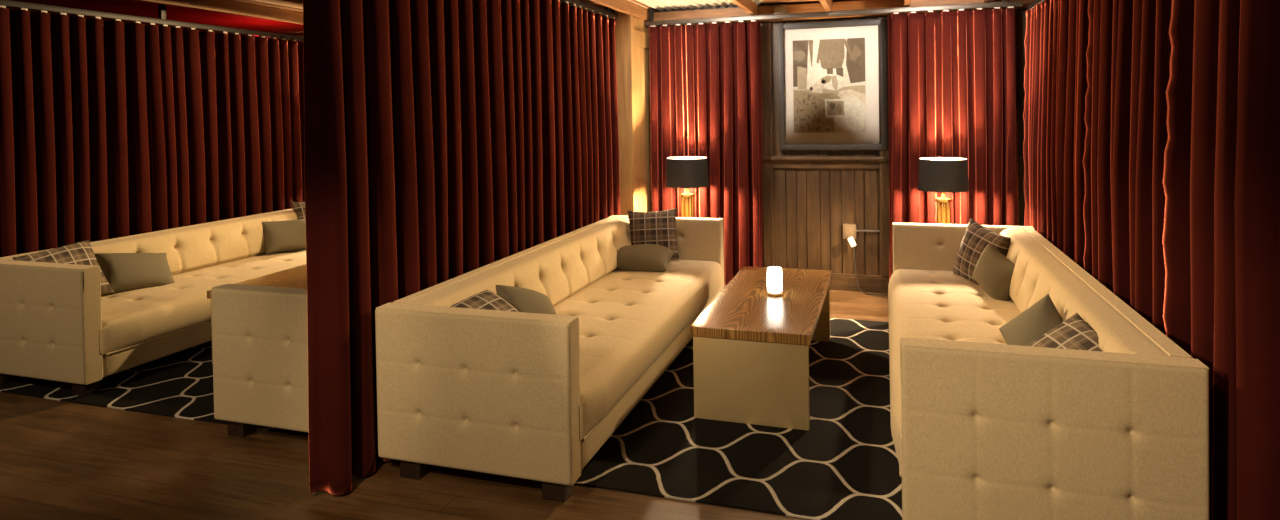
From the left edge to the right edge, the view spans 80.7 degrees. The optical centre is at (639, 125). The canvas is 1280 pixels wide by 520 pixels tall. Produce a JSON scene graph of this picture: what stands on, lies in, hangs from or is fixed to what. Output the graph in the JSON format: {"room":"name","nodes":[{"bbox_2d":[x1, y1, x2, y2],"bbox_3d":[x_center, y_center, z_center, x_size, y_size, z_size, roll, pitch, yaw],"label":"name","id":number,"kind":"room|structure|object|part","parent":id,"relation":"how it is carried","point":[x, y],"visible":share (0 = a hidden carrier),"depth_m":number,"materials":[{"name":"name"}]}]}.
{"room":"lounge bar","nodes":[
{"label":"lounge bar","id":0,"kind":"room"},
{"bbox_2d":[6,0,844,37],"bbox_3d":[-1.706,-1.034,2.872,12.000,0.147,9.450,-1,1,18],"label":"ceiling","id":1,"kind":"structure","parent":0,"point":[128,7],"depth_m":6.65,"materials":[{"name":"white paint"}]},
{"bbox_2d":[0,0,302,40],"bbox_3d":[-3.721,-0.885,5.759,0.036,0.217,4.690,-1,1,18],"label":"rail","id":2,"kind":"object","parent":1,"relation":"hanging from","point":[161,19],"visible":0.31,"depth_m":5.69,"materials":[{"name":"grey metal"}]},
{"bbox_2d":[0,5,218,256],"bbox_3d":[-3.948,0.388,5.037,0.178,2.300,2.722,-1,1,18],"label":"velvet curtain","id":3,"kind":"object","parent":2,"relation":"hanging from","point":[108,129],"visible":0.75,"depth_m":5.33,"materials":[{"name":"fabric"}]},
{"bbox_2d":[215,31,304,220],"bbox_3d":[-3.282,0.343,7.092,0.161,2.300,1.568,-1,1,18],"label":"velvet curtain","id":4,"kind":"object","parent":2,"relation":"hanging from","point":[260,83],"visible":0.42,"depth_m":6.73,"materials":[{"name":"fabric"}]},
{"bbox_2d":[559,0,617,18],"bbox_3d":[-0.788,-0.949,4.691,0.036,0.147,3.775,-1,1,18],"label":"rail","id":5,"kind":"object","parent":1,"relation":"hanging from","point":[606,11],"visible":0.81,"depth_m":5.95,"materials":[{"name":"grey metal"}]},
{"bbox_2d":[303,0,542,494],"bbox_3d":[-0.976,0.322,4.067,0.141,2.370,2.121,-1,1,19],"label":"velvet curtain","id":6,"kind":"object","parent":5,"relation":"hanging from","point":[423,169],"visible":0.8,"depth_m":3.55,"materials":[{"name":"fabric"}]},
{"bbox_2d":[539,0,619,242],"bbox_3d":[-0.420,0.285,5.786,0.124,2.370,1.453,-1,1,18],"label":"velvet curtain","id":7,"kind":"object","parent":5,"relation":"hanging from","point":[579,103],"visible":0.75,"depth_m":5.56,"materials":[{"name":"fabric"}]},
{"bbox_2d":[730,0,756,14],"bbox_3d":[-0.402,-0.925,2.319,0.048,0.103,9.200,-1,1,18],"label":"ceiling beam","id":8,"kind":"structure","parent":1,"relation":"attached to","point":[748,6],"depth_m":6.25,"materials":[{"name":"brown wood"}]},
{"bbox_2d":[774,5,786,13],"bbox_3d":[1.230,-0.997,6.597,0.110,0.110,0.053,-1,1,18],"label":"junction box","id":9,"kind":"object","parent":1,"relation":"attached to","point":[778,9],"visible":0.7,"depth_m":6.57,"materials":[{"name":"metal"}]},
{"bbox_2d":[646,0,1022,25],"bbox_3d":[1.518,-1.001,6.352,3.080,0.172,0.044,-1,1,18],"label":"rail","id":10,"kind":"object","parent":1,"relation":"hanging from","point":[1004,3],"visible":0.88,"depth_m":6.29,"materials":[{"name":"grey metal"}]},
{"bbox_2d":[649,20,762,286],"bbox_3d":[0.574,0.266,6.687,1.015,2.344,0.187,-1,1,18],"label":"velvet curtain","id":11,"kind":"object","parent":10,"relation":"hanging from","point":[706,80],"visible":0.77,"depth_m":6.63,"materials":[{"name":"fabric"}]},
{"bbox_2d":[888,6,1017,279],"bbox_3d":[2.511,0.246,6.065,0.980,2.344,0.154,-1,1,18],"label":"velvet curtain","id":12,"kind":"object","parent":10,"relation":"hanging from","point":[952,76],"visible":0.68,"depth_m":6.04,"materials":[{"name":"fabric"}]},
{"bbox_2d":[1027,0,1041,9],"bbox_3d":[2.321,-0.947,3.695,0.036,0.217,4.500,-1,1,18],"label":"rail","id":13,"kind":"object","parent":1,"relation":"hanging from","point":[1035,2],"visible":0.51,"depth_m":5.59,"materials":[{"name":"grey metal"}]},
{"bbox_2d":[1023,0,1088,268],"bbox_3d":[2.720,0.285,4.891,0.184,2.300,1.870,-1,1,18],"label":"velvet curtain","id":14,"kind":"object","parent":13,"relation":"hanging from","point":[1056,36],"visible":0.66,"depth_m":4.79,"materials":[{"name":"fabric"}]},
{"bbox_2d":[1083,0,1171,334],"bbox_3d":[2.245,0.317,3.420,0.183,2.299,1.179,-1,1,18],"label":"velvet curtain","id":15,"kind":"object","parent":13,"relation":"hanging from","point":[1128,53],"visible":0.62,"depth_m":3.38,"materials":[{"name":"fabric"}]},
{"bbox_2d":[1162,0,1279,519],"bbox_3d":[1.882,0.342,2.254,0.204,2.300,1.242,-1,1,18],"label":"velvet curtain","id":16,"kind":"object","parent":13,"relation":"hanging from","point":[1221,241],"visible":0.92,"depth_m":2.41,"materials":[{"name":"fabric"}]},
{"bbox_2d":[0,285,888,519],"bbox_3d":[-1.664,1.602,2.916,12.000,0.100,9.450,-1,1,18],"label":"floor","id":17,"kind":"structure","parent":0,"point":[60,460],"depth_m":3.26,"materials":[{"name":"brown wood"}]},
{"bbox_2d":[0,341,308,436],"bbox_3d":[-2.160,1.514,5.388,2.630,0.008,2.850,-1,1,18],"label":"patterned rug","id":18,"kind":"object","parent":17,"relation":"on","point":[179,384],"visible":0.12,"depth_m":4.40,"materials":[{"name":"black carpet"}]},
{"bbox_2d":[0,208,306,395],"bbox_3d":[-3.084,1.150,5.810,0.953,0.735,3.054,-1,1,18],"label":"tufted sofa","id":19,"kind":"object","parent":18,"relation":"on","point":[57,324],"visible":0.46,"depth_m":4.52,"materials":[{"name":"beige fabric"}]},
{"bbox_3d":[-3.841,1.509,4.552,0.100,0.084,0.085,-1,1,18],"label":"leg","id":20,"kind":"part","parent":19,"relation":"part of","materials":[{"name":"brown wood"}]},
{"bbox_3d":[-3.552,1.141,4.424,0.916,0.654,0.130,-1,1,18],"label":"arm","id":21,"kind":"part","parent":19,"relation":"part of","materials":[{"name":"beige fabric"}]},
{"bbox_2d":[12,240,113,294],"bbox_3d":[-3.586,0.929,4.698,0.260,0.361,0.440,0,1,26],"label":"plaid pillow","id":22,"kind":"object","parent":19,"relation":"on","point":[80,253],"visible":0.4,"depth_m":4.72,"materials":[{"name":"brown fabric"}]},
{"bbox_3d":[-3.195,1.502,4.342,0.100,0.084,0.085,-1,1,18],"label":"leg","id":23,"kind":"part","parent":19,"relation":"part of","materials":[{"name":"brown wood"}]},
{"bbox_2d":[94,253,174,293],"bbox_3d":[-3.437,0.992,5.135,0.256,0.294,0.472,0,1,37],"label":"pillow","id":24,"kind":"object","parent":19,"relation":"on","point":[123,272],"visible":0.81,"depth_m":5.05,"materials":[{"name":"grey fabric"}]},
{"bbox_3d":[-3.501,1.115,5.944,0.075,0.654,2.788,-1,1,18],"label":"backrest","id":25,"kind":"part","parent":19,"relation":"part of","materials":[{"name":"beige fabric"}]},
{"bbox_2d":[1,210,296,274],"bbox_3d":[-3.372,0.956,5.899,0.208,0.335,2.830,-1,1,18],"label":"sofa back","id":26,"kind":"object","parent":19,"relation":"on","point":[190,249],"depth_m":5.77,"materials":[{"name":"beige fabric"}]},
{"bbox_2d":[99,250,306,354],"bbox_3d":[-3.021,1.192,5.790,0.824,0.221,2.840,-1,1,18],"label":"seat cushion","id":27,"kind":"object","parent":19,"relation":"on","point":[130,320],"depth_m":4.87,"materials":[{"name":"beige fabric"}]},
{"bbox_2d":[262,219,305,253],"bbox_3d":[-2.990,0.948,6.449,0.463,0.288,0.240,-2,1,-45],"label":"pillow","id":28,"kind":"object","parent":19,"relation":"on","point":[288,235],"visible":0.74,"depth_m":6.35,"materials":[{"name":"grey fabric"}]},
{"bbox_2d":[290,201,304,218],"bbox_3d":[-2.944,0.866,6.865,0.234,0.382,0.420,0,1,40],"label":"plaid pillow","id":29,"kind":"object","parent":19,"relation":"on","point":[298,208],"visible":0.13,"depth_m":6.74,"materials":[{"name":"brown fabric"}]},
{"bbox_2d":[207,264,306,363],"bbox_3d":[-2.234,1.273,5.444,0.600,0.474,1.540,-1,1,18],"label":"coffee table","id":30,"kind":"object","parent":18,"relation":"on","point":[296,277],"visible":0.17,"depth_m":5.08,"materials":[{"name":"brown wood"}]},
{"bbox_3d":[-2.461,1.313,4.745,0.576,0.425,0.040,-1,1,18],"label":"leg panel","id":31,"kind":"part","parent":30,"relation":"part of","materials":[{"name":"brown wood"}]},
{"bbox_2d":[211,283,308,436],"bbox_3d":[-1.229,1.138,5.025,0.953,0.743,3.054,-1,1,18],"label":"tufted sofa","id":32,"kind":"object","parent":18,"relation":"on","point":[260,333],"visible":0.14,"depth_m":3.62,"materials":[{"name":"beige fabric"}]},
{"bbox_3d":[-1.994,1.496,3.775,0.100,0.092,0.085,-1,1,18],"label":"leg","id":33,"kind":"part","parent":32,"relation":"part of","materials":[{"name":"brown wood"}]},
{"bbox_2d":[666,157,708,216],"bbox_3d":[0.406,0.868,6.397,0.366,1.185,0.366,-1,1,18],"label":"brass lamp","id":34,"kind":"object","parent":17,"relation":"on","point":[681,172],"visible":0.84,"depth_m":6.25,"materials":[{"name":"black fabric"}]},
{"bbox_3d":[0.398,0.395,6.389,0.366,0.240,0.366,-1,1,18],"label":"lamp shade","id":35,"kind":"part","parent":34,"relation":"part of","materials":[{"name":"black fabric"}]},
{"bbox_2d":[574,318,901,519],"bbox_3d":[0.835,1.484,4.349,2.770,0.008,2.875,-1,1,18],"label":"patterned rug","id":36,"kind":"object","parent":17,"relation":"on","point":[846,465],"visible":0.23,"depth_m":3.49,"materials":[{"name":"black carpet"}]},
{"bbox_2d":[375,215,723,502],"bbox_3d":[-0.230,1.129,4.570,0.953,0.743,3.054,-1,1,18],"label":"tufted sofa","id":37,"kind":"object","parent":36,"relation":"on","point":[531,396],"visible":0.89,"depth_m":3.23,"materials":[{"name":"beige fabric"}]},
{"bbox_3d":[-0.988,1.488,3.312,0.100,0.092,0.085,-1,1,18],"label":"leg","id":38,"kind":"part","parent":37,"relation":"part of","materials":[{"name":"brown wood"}]},
{"bbox_3d":[-0.699,1.117,3.185,0.916,0.654,0.130,-1,1,18],"label":"arm","id":39,"kind":"part","parent":37,"relation":"part of","materials":[{"name":"beige fabric"}]},
{"bbox_2d":[450,290,518,311],"bbox_3d":[-0.710,0.917,3.456,0.308,0.251,0.378,0,1,33],"label":"plaid pillow","id":40,"kind":"object","parent":37,"relation":"on","point":[488,300],"visible":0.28,"depth_m":3.47,"materials":[{"name":"brown fabric"}]},
{"bbox_3d":[-0.647,1.090,4.705,0.075,0.654,2.788,-1,1,18],"label":"backrest","id":41,"kind":"part","parent":37,"relation":"part of","materials":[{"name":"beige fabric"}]},
{"bbox_2d":[405,217,630,306],"bbox_3d":[-0.518,0.931,4.659,0.208,0.335,2.830,-1,1,18],"label":"sofa back","id":42,"kind":"object","parent":37,"relation":"on","point":[563,269],"depth_m":4.55,"materials":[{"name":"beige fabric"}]},
{"bbox_2d":[496,285,555,314],"bbox_3d":[-0.575,0.965,3.847,0.217,0.346,0.443,0,1,40],"label":"pillow","id":43,"kind":"object","parent":37,"relation":"on","point":[522,299],"visible":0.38,"depth_m":3.77,"materials":[{"name":"grey fabric"}]},
{"bbox_3d":[-0.341,1.482,3.102,0.100,0.092,0.085,-1,1,18],"label":"leg","id":44,"kind":"part","parent":37,"relation":"part of","materials":[{"name":"brown wood"}]},
{"bbox_2d":[553,259,721,440],"bbox_3d":[-0.168,1.168,4.551,0.824,0.221,2.840,-1,1,18],"label":"seat cushion","id":45,"kind":"object","parent":37,"relation":"on","point":[628,320],"depth_m":4.24,"materials":[{"name":"beige fabric"}]},
{"bbox_2d":[616,244,674,271],"bbox_3d":[0.003,0.977,5.509,0.460,0.202,0.298,-1,1,14],"label":"pillow","id":46,"kind":"object","parent":37,"relation":"on","point":[640,257],"visible":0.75,"depth_m":5.41,"materials":[{"name":"grey fabric"}]},
{"bbox_2d":[627,208,679,258],"bbox_3d":[0.102,0.843,5.819,0.400,0.404,0.206,-1,1,0],"label":"plaid pillow","id":47,"kind":"object","parent":37,"relation":"on","point":[658,227],"visible":0.78,"depth_m":5.76,"materials":[{"name":"brown fabric"}]},
{"bbox_3d":[0.204,1.056,5.965,0.916,0.654,0.130,-1,1,18],"label":"arm","id":48,"kind":"part","parent":37,"relation":"part of"},
{"bbox_2d":[690,266,830,430],"bbox_3d":[0.780,1.241,4.480,0.600,0.474,1.540,-1,1,18],"label":"coffee table","id":49,"kind":"object","parent":36,"relation":"on","point":[751,346],"visible":0.97,"depth_m":3.81,"materials":[{"name":"brown wood"}]},
{"bbox_3d":[0.554,1.281,3.781,0.576,0.425,0.040,-1,1,18],"label":"leg panel","id":50,"kind":"part","parent":49,"relation":"part of","materials":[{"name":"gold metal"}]},
{"bbox_2d":[767,267,782,296],"bbox_3d":[0.798,0.924,4.462,0.092,0.160,0.092,-1,1,18],"label":"candle light","id":51,"kind":"object","parent":49,"relation":"on","point":[774,274],"visible":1,"depth_m":4.42,"materials":[{"name":"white glass"}]},
{"bbox_3d":[1.008,1.250,5.179,0.576,0.425,0.040,-1,1,18],"label":"leg panel","id":52,"kind":"part","parent":49,"relation":"part of","materials":[{"name":"brown wood"}]},
{"bbox_2d":[888,222,1209,519],"bbox_3d":[1.808,1.107,3.951,0.953,0.743,3.054,-1,1,18],"label":"tufted sofa","id":53,"kind":"object","parent":36,"relation":"on","point":[983,427],"visible":0.88,"depth_m":2.55,"materials":[{"name":"beige fabric"}]},
{"bbox_2d":[888,269,1020,476],"bbox_3d":[1.747,1.147,3.972,0.824,0.221,2.840,-1,1,18],"label":"seat cushion","id":54,"kind":"object","parent":53,"relation":"on","point":[938,304],"depth_m":4.16,"materials":[{"name":"beige fabric"}]},
{"bbox_3d":[2.275,1.033,5.335,0.916,0.654,0.130,-1,1,18],"label":"arm","id":55,"kind":"part","parent":53,"relation":"part of","materials":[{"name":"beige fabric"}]},
{"bbox_2d":[953,218,1010,284],"bbox_3d":[2.249,0.864,4.967,0.227,0.455,0.462,-1,1,-3],"label":"plaid pillow","id":56,"kind":"object","parent":53,"relation":"on","point":[976,237],"visible":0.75,"depth_m":4.94,"materials":[{"name":"brown fabric"}]},
{"bbox_2d":[972,243,1014,299],"bbox_3d":[2.154,0.900,4.548,0.208,0.344,0.393,-1,1,-4],"label":"pillow","id":57,"kind":"object","parent":53,"relation":"on","point":[993,271],"visible":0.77,"depth_m":4.47,"materials":[{"name":"grey fabric"}]},
{"bbox_2d":[999,294,1062,345],"bbox_3d":[1.727,0.950,3.218,0.246,0.417,0.434,-1,1,5],"label":"pillow","id":58,"kind":"object","parent":53,"relation":"on","point":[1042,316],"visible":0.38,"depth_m":3.23,"materials":[{"name":"grey fabric"}]},
{"bbox_3d":[1.372,1.094,2.555,0.916,0.654,0.130,-1,1,18],"label":"arm","id":59,"kind":"part","parent":53,"relation":"part of"},
{"bbox_2d":[1027,313,1102,351],"bbox_3d":[1.619,0.936,2.825,0.323,0.364,0.469,-1,1,-9],"label":"plaid pillow","id":60,"kind":"object","parent":53,"relation":"on","point":[1074,333],"visible":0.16,"depth_m":2.87,"materials":[{"name":"brown fabric"}]},
{"bbox_2d":[999,228,1167,355],"bbox_3d":[2.089,0.904,3.855,0.208,0.335,2.830,-1,1,18],"label":"cushion","id":61,"kind":"object","parent":53,"relation":"on","point":[1038,272],"depth_m":3.47,"materials":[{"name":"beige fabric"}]},
{"bbox_3d":[2.223,1.060,3.815,0.075,0.654,2.788,-1,1,18],"label":"backrest","id":62,"kind":"part","parent":53,"relation":"part of","materials":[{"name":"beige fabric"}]},
{"bbox_2d":[918,157,968,223],"bbox_3d":[2.327,0.848,5.773,0.366,1.185,0.366,-1,1,18],"label":"brass lamp","id":63,"kind":"object","parent":17,"relation":"on","point":[944,175],"visible":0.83,"depth_m":5.64,"materials":[{"name":"black fabric"}]},
{"bbox_3d":[2.319,0.375,5.765,0.366,0.240,0.366,-1,1,18],"label":"lamp shade","id":64,"kind":"part","parent":63,"relation":"part of","materials":[{"name":"black fabric"}]},
{"bbox_2d":[215,0,1026,275],"bbox_3d":[-0.232,0.080,7.290,12.050,2.750,0.182,-1,1,18],"label":"wall","id":65,"kind":"structure","parent":0,"point":[812,206],"depth_m":6.60,"materials":[{"name":"brown wood"}]},
{"bbox_2d":[137,0,302,23],"bbox_3d":[-4.073,-0.887,3.512,0.048,0.103,9.200,-1,1,18],"label":"trim","id":66,"kind":"structure","parent":65,"relation":"attached to","point":[222,6],"depth_m":6.07,"materials":[{"name":"brown wood"}]},
{"bbox_2d":[244,0,302,9],"bbox_3d":[-3.455,-0.894,3.311,0.048,0.103,9.200,-1,1,18],"label":"trim","id":67,"kind":"structure","parent":65,"relation":"attached to","point":[294,4],"depth_m":5.66,"materials":[{"name":"brown wood"}]},
{"bbox_2d":[761,22,773,266],"bbox_3d":[1.139,0.193,6.734,0.090,2.220,0.042,-1,1,18],"label":"trim","id":68,"kind":"structure","parent":65,"relation":"attached to","point":[766,51],"depth_m":6.71,"materials":[{"name":"brown wood"}]},
{"bbox_2d":[819,0,831,10],"bbox_3d":[0.206,-0.932,2.121,0.048,0.103,9.200,-1,1,18],"label":"trim","id":69,"kind":"structure","parent":65,"relation":"attached to","point":[827,4],"depth_m":6.14,"materials":[{"name":"brown wood"}]},
{"bbox_2d":[778,19,887,149],"bbox_3d":[1.665,-0.343,6.540,0.910,1.110,0.050,-1,1,18],"label":"framed photograph","id":70,"kind":"object","parent":65,"relation":"attached to","point":[828,72],"visible":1,"depth_m":6.54,"materials":[{"name":"beige paper"}]},
{"bbox_2d":[793,38,865,132],"bbox_3d":[1.641,-0.342,6.548,0.610,0.810,0.005,-1,1,18],"label":"print","id":71,"kind":"object","parent":70,"relation":"attached to","point":[829,74],"depth_m":6.55},
{"bbox_2d":[653,0,1034,26],"bbox_3d":[1.653,-0.995,6.525,3.270,0.135,0.072,-1,1,18],"label":"trim","id":72,"kind":"structure","parent":65,"relation":"attached to","point":[861,4],"depth_m":6.53,"materials":[{"name":"brown wood"}]},
{"bbox_2d":[830,273,888,292],"bbox_3d":[-0.266,1.387,7.224,12.000,0.140,0.045,-1,1,18],"label":"baseboard","id":73,"kind":"structure","parent":65,"relation":"attached to","point":[844,282],"depth_m":6.50,"materials":[{"name":"brown wood"}]},
{"bbox_2d":[843,224,879,238],"bbox_3d":[1.953,0.919,6.489,0.395,0.130,0.036,-1,1,18],"label":"wall outlet","id":74,"kind":"object","parent":65,"relation":"attached to","point":[849,230],"visible":0.93,"depth_m":6.51,"materials":[{"name":"brown metal"}]},
{"bbox_2d":[848,237,887,294],"bbox_3d":[1.962,1.196,6.397,0.394,0.479,0.068,0,1,28],"label":"power adapter","id":75,"kind":"object","parent":65,"relation":"attached to","point":[851,241],"visible":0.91,"depth_m":6.45,"materials":[{"name":"white plastic"}]},
{"bbox_2d":[878,16,889,276],"bbox_3d":[2.090,0.183,6.425,0.090,2.220,0.042,-1,1,18],"label":"trim","id":76,"kind":"structure","parent":65,"relation":"attached to","point":[884,165],"depth_m":6.41,"materials":[{"name":"brown wood"}]},
{"bbox_2d":[762,156,1024,169],"bbox_3d":[1.674,0.325,6.547,3.270,0.105,0.072,-1,1,18],"label":"trim","id":77,"kind":"structure","parent":65,"relation":"attached to","point":[822,162],"depth_m":6.55,"materials":[{"name":"brown wood"}]},
{"bbox_2d":[903,0,910,6],"bbox_3d":[0.806,-0.938,1.926,0.048,0.103,9.200,-1,1,18],"label":"trim","id":78,"kind":"structure","parent":65,"relation":"attached to","point":[906,3],"depth_m":6.04,"materials":[{"name":"brown wood"}]},
{"bbox_2d":[615,10,651,215],"bbox_3d":[-0.028,0.210,6.797,0.140,2.500,0.640,-1,1,18],"label":"pillar","id":79,"kind":"structure","parent":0,"point":[632,33],"depth_m":6.51,"materials":[{"name":"beige wood"}]},
{"bbox_2d":[590,0,648,20],"bbox_3d":[-1.325,-0.916,2.619,0.048,0.103,9.200,-1,1,18],"label":"trim","id":80,"kind":"structure","parent":79,"relation":"attached to","point":[625,6],"depth_m":6.32,"materials":[{"name":"brown wood"}]}
]}

